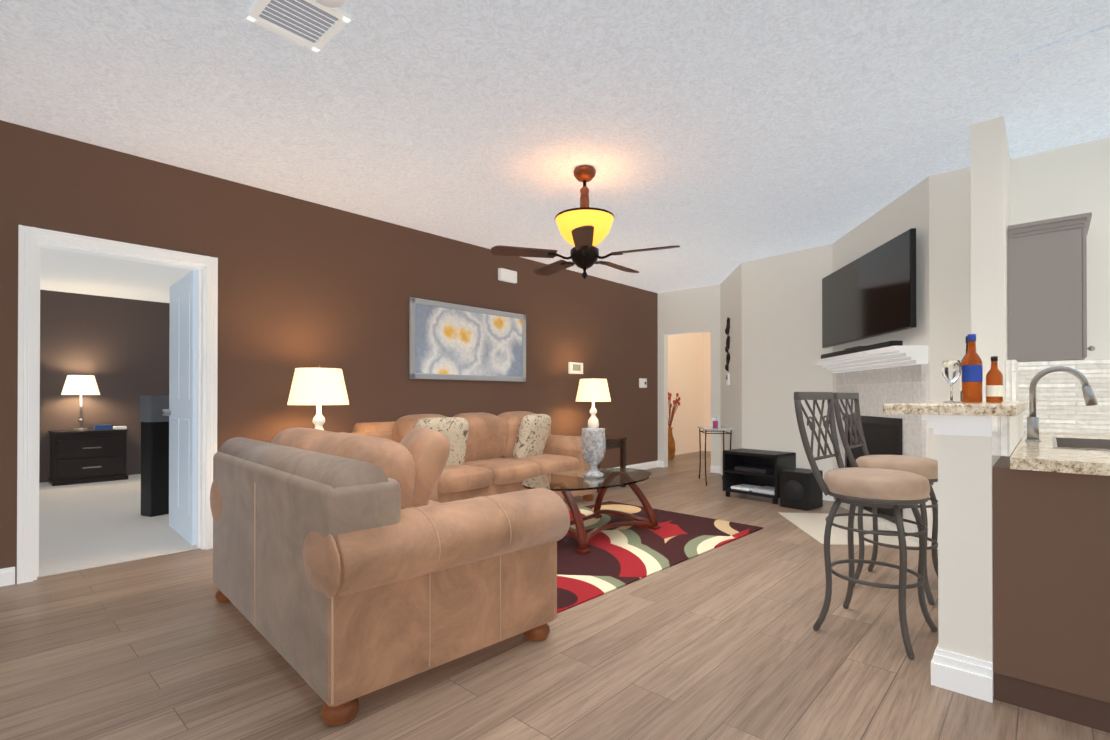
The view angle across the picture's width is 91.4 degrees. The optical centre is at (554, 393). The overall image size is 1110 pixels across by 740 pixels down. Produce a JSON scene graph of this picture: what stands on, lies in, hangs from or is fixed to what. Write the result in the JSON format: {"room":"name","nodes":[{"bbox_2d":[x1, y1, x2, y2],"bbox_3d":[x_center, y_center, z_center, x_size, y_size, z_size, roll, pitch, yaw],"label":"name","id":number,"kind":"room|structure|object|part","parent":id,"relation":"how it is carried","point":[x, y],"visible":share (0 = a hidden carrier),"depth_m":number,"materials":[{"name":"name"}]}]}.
{"room":"living room","nodes":[
{"label":"living room","id":0,"kind":"room"},
{"bbox_2d":[39,290,169,482],"bbox_3d":[-6.342,-0.087,7.200,0.270,2.440,7.000,0,0,42],"label":"wall","id":1,"kind":"structure","parent":0,"point":[118,348],"depth_m":7.26,"materials":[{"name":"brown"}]},
{"bbox_2d":[40,247,191,302],"bbox_3d":[-4.563,-1.365,5.589,5.080,0.100,7.000,0,0,42],"label":"ceiling","id":2,"kind":"structure","parent":0,"point":[70,272],"depth_m":6.09,"materials":[{"name":"white paint"}]},
{"bbox_2d":[37,474,199,577],"bbox_3d":[-4.535,1.172,5.550,5.155,0.106,7.000,0,0,42],"label":"floor","id":3,"kind":"structure","parent":0,"point":[88,525],"depth_m":4.46,"materials":[{"name":"beige carpet"}]},
{"bbox_2d":[48,424,127,485],"bbox_3d":[-6.001,0.772,6.984,0.490,0.720,0.735,0,0,42],"label":"nightstand","id":4,"kind":"object","parent":3,"relation":"on","point":[97,453],"visible":0.98,"depth_m":6.82,"materials":[{"name":"black painted wood"},{"name":"metal"}]},
{"bbox_2d":[61,375,99,429],"bbox_3d":[-6.064,0.121,6.933,0.380,0.700,0.380,0,0,42],"label":"lamp","id":5,"kind":"object","parent":4,"relation":"on","point":[80,385],"visible":1,"depth_m":6.83,"materials":[{"name":"white fabric"}]},
{"bbox_2d":[140,396,168,516],"bbox_3d":[-3.679,0.571,5.005,0.172,1.101,0.184,0,0,25],"label":"tower speaker","id":6,"kind":"object","parent":3,"relation":"on","point":[154,421],"visible":0.9,"depth_m":4.93},
{"bbox_2d":[0,120,657,582],"bbox_3d":[-2.525,-0.229,3.959,0.120,2.690,12.340,0,0,42],"label":"wall","id":7,"kind":"structure","parent":0,"point":[304,284],"depth_m":4.48,"materials":[{"name":"brown paint"}]},
{"bbox_2d":[17,225,217,583],"bbox_3d":[-2.852,0.066,3.599,0.176,2.098,1.026,0,0,42],"label":"door frame","id":8,"kind":"structure","parent":7,"relation":"attached to","point":[32,241],"depth_m":3.29,"materials":[{"name":"white wood"}]},
{"bbox_2d":[162,270,197,544],"bbox_3d":[-2.928,0.104,4.263,0.145,2.003,0.860,0,0,-45],"label":"door leaf","id":9,"kind":"structure","parent":7,"relation":"in","point":[181,412],"depth_m":4.14,"materials":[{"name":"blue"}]},
{"bbox_2d":[0,461,657,586],"bbox_3d":[-2.516,1.066,3.863,0.014,0.100,12.220,0,0,42],"label":"baseboard","id":10,"kind":"structure","parent":7,"relation":"attached to","point":[7,576],"depth_m":3.15,"materials":[{"name":"white"}]},
{"bbox_2d":[409,297,525,381],"bbox_3d":[-0.855,-0.520,5.679,0.031,0.770,1.530,0,0,42],"label":"framed art","id":11,"kind":"object","parent":7,"relation":"attached to","point":[449,341],"visible":1,"depth_m":5.59,"materials":[{"name":"multicoloured paper"}]},
{"bbox_2d":[498,268,516,282],"bbox_3d":[-0.527,-1.308,6.034,0.048,0.130,0.250,0,0,42],"label":"switch box","id":12,"kind":"object","parent":7,"relation":"attached to","point":[507,275],"visible":1,"depth_m":6.00,"materials":[{"name":"white plastic"}]},
{"bbox_2d":[568,362,582,373],"bbox_3d":[0.251,-0.320,6.897,0.030,0.144,0.276,0,0,42],"label":"thermostat","id":13,"kind":"object","parent":7,"relation":"attached to","point":[575,368],"visible":0.98,"depth_m":6.89,"materials":[{"name":"white plastic"}]},
{"bbox_2d":[639,378,646,387],"bbox_3d":[1.315,-0.152,8.076,0.018,0.140,0.200,0,0,42],"label":"switch plate","id":14,"kind":"object","parent":7,"relation":"attached to","point":[642,382],"visible":1,"depth_m":8.06,"materials":[{"name":"white plastic"}]},
{"bbox_2d":[0,451,1109,739],"bbox_3d":[1.804,1.157,2.083,11.200,0.100,15.400,0,0,42],"label":"floor","id":15,"kind":"structure","parent":0,"point":[724,643],"depth_m":2.21,"materials":[{"name":"brown wood"}]},
{"bbox_2d":[210,426,569,724],"bbox_3d":[-0.908,0.637,2.702,1.078,0.944,1.769,0,0,-44],"label":"loveseat","id":16,"kind":"object","parent":15,"relation":"on","point":[349,569],"visible":1,"depth_m":2.06,"materials":[{"name":"brown leather"}]},
{"bbox_2d":[352,411,596,502],"bbox_3d":[-0.649,0.655,5.168,0.958,0.936,2.429,0,0,42],"label":"sofa","id":17,"kind":"object","parent":15,"relation":"on","point":[501,453],"visible":0.58,"depth_m":5.01,"materials":[{"name":"brown leather"}]},
{"bbox_2d":[577,436,626,492],"bbox_3d":[0.461,0.830,6.523,0.580,0.600,0.580,0,0,42],"label":"end table","id":18,"kind":"object","parent":15,"relation":"on","point":[615,442],"visible":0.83,"depth_m":6.49,"materials":[{"name":"brown wood"}]},
{"bbox_2d":[575,377,610,427],"bbox_3d":[0.461,0.165,6.527,0.430,0.727,0.430,0,0,42],"label":"lamp","id":19,"kind":"object","parent":18,"relation":"on","point":[593,390],"visible":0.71,"depth_m":6.38,"materials":[{"name":"beige fabric"}]},
{"bbox_2d":[557,501,762,612],"bbox_3d":[0.270,1.111,4.151,1.620,0.011,2.500,0,0,44],"label":"area rug","id":20,"kind":"object","parent":15,"relation":"on","point":[616,558],"visible":0.46,"depth_m":3.88,"materials":[{"name":"multicoloured carpet"}]},
{"bbox_2d":[522,468,660,554],"bbox_3d":[0.283,0.885,4.292,0.760,0.441,1.320,0,0,42],"label":"coffee table","id":21,"kind":"object","parent":20,"relation":"on","point":[565,483],"visible":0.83,"depth_m":4.22,"materials":[{"name":"clear glass"}]},
{"bbox_2d":[581,428,605,477],"bbox_3d":[0.304,0.471,4.302,0.200,0.385,0.200,0,0,42],"label":"vase","id":22,"kind":"object","parent":21,"relation":"on","point":[593,445],"visible":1,"depth_m":4.23,"materials":[{"name":"grey stone"}]},
{"bbox_2d":[668,392,679,458],"bbox_3d":[2.017,0.560,9.472,0.376,1.169,0.424,0,0,42],"label":"vase","id":23,"kind":"object","parent":15,"relation":"on","point":[671,448],"visible":0.71,"depth_m":9.41,"materials":[{"name":"orange ceramic"}]},
{"bbox_2d":[698,416,732,485],"bbox_3d":[2.017,0.709,6.838,0.340,0.836,0.583,0,0,6],"label":"accent table","id":24,"kind":"object","parent":15,"relation":"on","point":[715,423],"visible":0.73,"depth_m":6.77,"materials":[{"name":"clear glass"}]},
{"bbox_2d":[723,448,795,503],"bbox_3d":[2.186,0.875,5.819,0.400,0.499,0.620,0,0,-40],"label":"media console","id":25,"kind":"object","parent":15,"relation":"on","point":[754,472],"visible":0.79,"depth_m":5.83,"materials":[{"name":"black wood"}]},
{"bbox_2d":[780,468,822,510],"bbox_3d":[2.439,0.944,5.369,0.325,0.360,0.280,0,0,-40],"label":"subwoofer","id":26,"kind":"object","parent":15,"relation":"on","point":[800,489],"visible":0.98,"depth_m":5.26,"materials":[{"name":"black plastic"}]},
{"bbox_2d":[794,392,937,659],"bbox_3d":[1.468,0.551,2.557,0.440,1.119,0.500,0,0,-43],"label":"bar stool","id":27,"kind":"object","parent":15,"relation":"on","point":[895,491],"visible":1,"depth_m":2.51,"materials":[{"name":"grey metal"}]},
{"bbox_2d":[833,392,937,604],"bbox_3d":[1.949,0.555,3.145,0.500,1.119,0.440,0,0,44],"label":"bar stool","id":28,"kind":"object","parent":15,"relation":"on","point":[927,468],"visible":0.62,"depth_m":3.11,"materials":[{"name":"grey metal"}]},
{"bbox_2d":[992,433,1109,732],"bbox_3d":[2.202,0.665,2.121,0.698,0.884,1.140,0,0,42],"label":"kitchen cabinet","id":29,"kind":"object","parent":15,"relation":"on","point":[1051,574],"depth_m":1.85,"materials":[{"name":"brown wood"}]},
{"bbox_2d":[1025,366,1097,441],"bbox_3d":[2.349,0.050,2.520,0.247,0.351,0.109,0,0,42],"label":"faucet","id":30,"kind":"object","parent":29,"relation":"on","point":[1033,419],"visible":0.98,"depth_m":2.54,"materials":[{"name":"silver metal"}]},
{"bbox_2d":[1056,434,1109,436],"bbox_3d":[4.604,0.660,1.136,5.578,0.884,0.633,0,0,42],"label":"countertop","id":31,"kind":"structure","parent":15,"relation":"on","point":[1057,435],"depth_m":2.97,"materials":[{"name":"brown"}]},
{"bbox_3d":[-1.773,0.817,4.067,0.580,0.600,0.580,0,0,42],"label":"end table","id":32,"kind":"object","parent":15,"relation":"on","visible":0},
{"bbox_2d":[287,365,348,429],"bbox_3d":[-1.773,0.152,4.071,0.430,0.727,0.430,0,0,42],"label":"lamp","id":33,"kind":"object","parent":32,"relation":"on","point":[318,386],"visible":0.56,"depth_m":3.92,"materials":[{"name":"white fabric"}]},
{"bbox_2d":[0,0,1109,292],"bbox_3d":[1.174,-1.641,0.602,10.120,0.100,12.340,0,0,42],"label":"ceiling","id":34,"kind":"structure","parent":0,"point":[718,140],"depth_m":2.96,"materials":[{"name":"white paint"}]},
{"bbox_2d":[246,0,350,52],"bbox_3d":[-1.071,-1.572,2.265,0.320,0.019,0.300,0,0,42],"label":"ceiling vent","id":35,"kind":"object","parent":34,"relation":"in","point":[314,25],"visible":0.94,"depth_m":2.28,"materials":[{"name":"white plastic"}]},
{"bbox_2d":[315,0,344,7],"bbox_3d":[-0.887,-1.560,2.111,0.130,0.046,0.130,0,0,42],"label":"smoke detector","id":36,"kind":"object","parent":34,"relation":"attached to","point":[333,3],"visible":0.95,"depth_m":2.14,"materials":[{"name":"white plastic"}]},
{"bbox_2d":[491,165,679,278],"bbox_3d":[0.236,-1.186,3.845,1.262,0.774,1.220,0,0,42],"label":"ceiling fan","id":37,"kind":"object","parent":34,"relation":"hanging from","point":[584,229],"visible":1,"depth_m":3.71,"materials":[{"name":"brown metal"}]},
{"bbox_2d":[668,332,703,454],"bbox_3d":[2.041,-0.073,9.930,0.100,2.440,2.640,0,0,42],"label":"wall","id":38,"kind":"structure","parent":0,"point":[689,368],"depth_m":10.40,"materials":[{"name":"beige paint"}]},
{"bbox_2d":[658,284,720,466],"bbox_3d":[2.048,-0.207,8.059,1.130,2.690,0.120,0,0,42],"label":"wall","id":39,"kind":"structure","parent":0,"point":[691,310],"depth_m":8.04,"materials":[{"name":"white paint"}]},
{"bbox_2d":[658,461,832,500],"bbox_3d":[2.241,1.082,7.016,2.810,0.100,1.154,0,0,42],"label":"baseboard","id":40,"kind":"structure","parent":39,"relation":"attached to","point":[716,469],"depth_m":7.71,"materials":[{"name":"white"}]},
{"bbox_2d":[704,332,710,450],"bbox_3d":[3.642,-0.070,10.353,2.800,2.440,0.100,0,0,42],"label":"wall","id":41,"kind":"structure","parent":0,"point":[707,335],"depth_m":10.83,"materials":[{"name":"beige paint"}]},
{"bbox_2d":[720,264,741,466],"bbox_3d":[2.438,-0.212,7.067,0.300,2.690,1.244,0,0,6],"label":"wall","id":42,"kind":"structure","parent":0,"point":[731,309],"depth_m":6.95,"materials":[{"name":"white paint"}]},
{"bbox_2d":[725,317,729,371],"bbox_3d":[2.284,-0.647,7.158,0.135,0.720,0.174,0,0,42],"label":"art","id":43,"kind":"object","parent":42,"relation":"attached to","point":[727,329],"visible":0.96,"depth_m":7.15,"materials":[{"name":"brown metal"}]},
{"bbox_2d":[726,373,729,384],"bbox_3d":[2.281,-0.187,7.156,0.028,0.150,0.110,0,0,6],"label":"switch","id":44,"kind":"object","parent":42,"relation":"attached to","point":[727,378],"visible":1,"depth_m":7.11,"materials":[{"name":"white plastic"}]},
{"bbox_2d":[741,244,832,478],"bbox_3d":[2.679,-0.217,6.159,0.300,2.690,1.049,0,0,-40],"label":"wall","id":45,"kind":"structure","parent":0,"point":[782,348],"depth_m":6.07,"materials":[{"name":"white paint"}]},
{"bbox_2d":[832,176,929,546],"bbox_3d":[2.954,-0.225,4.772,0.300,2.690,1.754,0,0,6],"label":"wall","id":46,"kind":"structure","parent":0,"point":[906,211],"depth_m":4.23,"materials":[{"name":"white paint"}]},
{"bbox_2d":[778,364,925,546],"bbox_3d":[2.429,0.455,4.751,0.740,1.330,1.564,0,0,6],"label":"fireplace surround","id":47,"kind":"object","parent":46,"relation":"attached to","point":[892,434],"visible":0.4,"depth_m":4.46,"materials":[{"name":"tile"}]},
{"bbox_2d":[812,341,927,372],"bbox_3d":[2.688,-0.309,4.777,0.230,0.200,1.664,0,0,6],"label":"mantel shelf","id":48,"kind":"object","parent":47,"relation":"on","point":[891,356],"depth_m":4.42,"materials":[{"name":"white wood"}]},
{"bbox_3d":[2.684,-0.377,4.838,0.090,0.064,1.424,0,0,6],"label":"top of the soundbar shelf","id":49,"kind":"part","parent":48,"relation":"part of","materials":[{"name":"white wood"}]},
{"bbox_2d":[822,228,916,347],"bbox_3d":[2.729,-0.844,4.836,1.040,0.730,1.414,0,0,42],"label":"screen","id":50,"kind":"object","parent":46,"relation":"attached to","point":[871,294],"visible":1,"depth_m":4.55,"materials":[{"name":"black glass"}]},
{"bbox_2d":[938,116,1009,695],"bbox_3d":[2.253,-0.234,2.837,0.180,2.690,2.210,0,0,42],"label":"wall","id":51,"kind":"structure","parent":0,"point":[965,544],"depth_m":2.05,"materials":[{"name":"white paint"}]},
{"bbox_2d":[883,401,1028,415],"bbox_3d":[1.956,0.063,2.567,0.402,0.040,1.543,0,0,42],"label":"bar","id":52,"kind":"object","parent":51,"relation":"on","point":[1005,408],"visible":0.98,"depth_m":2.01,"materials":[{"name":"beige stone"}]},
{"bbox_2d":[942,360,960,402],"bbox_3d":[1.757,-0.051,2.402,0.072,0.185,0.071,0,0,42],"label":"wine glass","id":53,"kind":"object","parent":52,"relation":"on","point":[951,372],"visible":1,"depth_m":2.38,"materials":[{"name":"clear glass"}]},
{"bbox_2d":[960,336,967,401],"bbox_3d":[1.945,-0.113,2.542,0.073,0.310,0.072,0,0,42],"label":"wine bottle","id":54,"kind":"object","parent":52,"relation":"on","point":[961,369],"visible":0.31,"depth_m":2.54,"materials":[{"name":"black glass"}]},
{"bbox_2d":[962,334,982,402],"bbox_3d":[1.829,-0.109,2.377,0.073,0.300,0.072,0,0,42],"label":"bottle","id":55,"kind":"object","parent":52,"relation":"on","point":[972,373],"visible":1,"depth_m":2.35,"materials":[{"name":"orange glass"}]},
{"bbox_2d":[986,356,1002,402],"bbox_3d":[1.898,-0.059,2.341,0.059,0.200,0.058,0,0,42],"label":"bottle","id":56,"kind":"object","parent":52,"relation":"on","point":[994,384],"visible":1,"depth_m":2.32,"materials":[{"name":"orange glass"}]},
{"bbox_2d":[922,415,992,702],"bbox_3d":[1.984,0.597,2.554,0.206,1.025,1.525,0,0,42],"label":"baseboard","id":57,"kind":"structure","parent":51,"relation":"attached to","point":[963,674],"depth_m":2.00,"materials":[{"name":"white wood"}]},
{"bbox_2d":[929,137,1109,548],"bbox_3d":[5.088,-0.239,1.956,6.160,2.690,0.300,0,0,42],"label":"wall","id":58,"kind":"structure","parent":0,"point":[1063,181],"depth_m":3.59,"materials":[{"name":"white paint"}]},
{"bbox_2d":[1007,212,1094,361],"bbox_3d":[3.013,-0.597,3.300,0.374,0.810,0.495,0,0,42],"label":"upper cabinet","id":59,"kind":"object","parent":58,"relation":"attached to","point":[1047,289],"visible":1,"depth_m":3.15,"materials":[{"name":"grey wood"}]},
{"bbox_2d":[992,359,1109,455],"bbox_3d":[4.373,0.009,0.907,5.609,0.418,2.209,0,0,42],"label":"tile backsplash","id":60,"kind":"structure","parent":58,"relation":"attached to","point":[1061,407],"depth_m":3.06,"materials":[{"name":"white tile"}]},
{"bbox_2d":[996,24,1109,158],"bbox_3d":[4.681,-1.582,1.177,5.705,0.012,1.410,0,0,42],"label":"ceiling soffit","id":61,"kind":"structure","parent":0,"point":[1055,95],"depth_m":2.83,"materials":[{"name":"white paint"}]}
]}

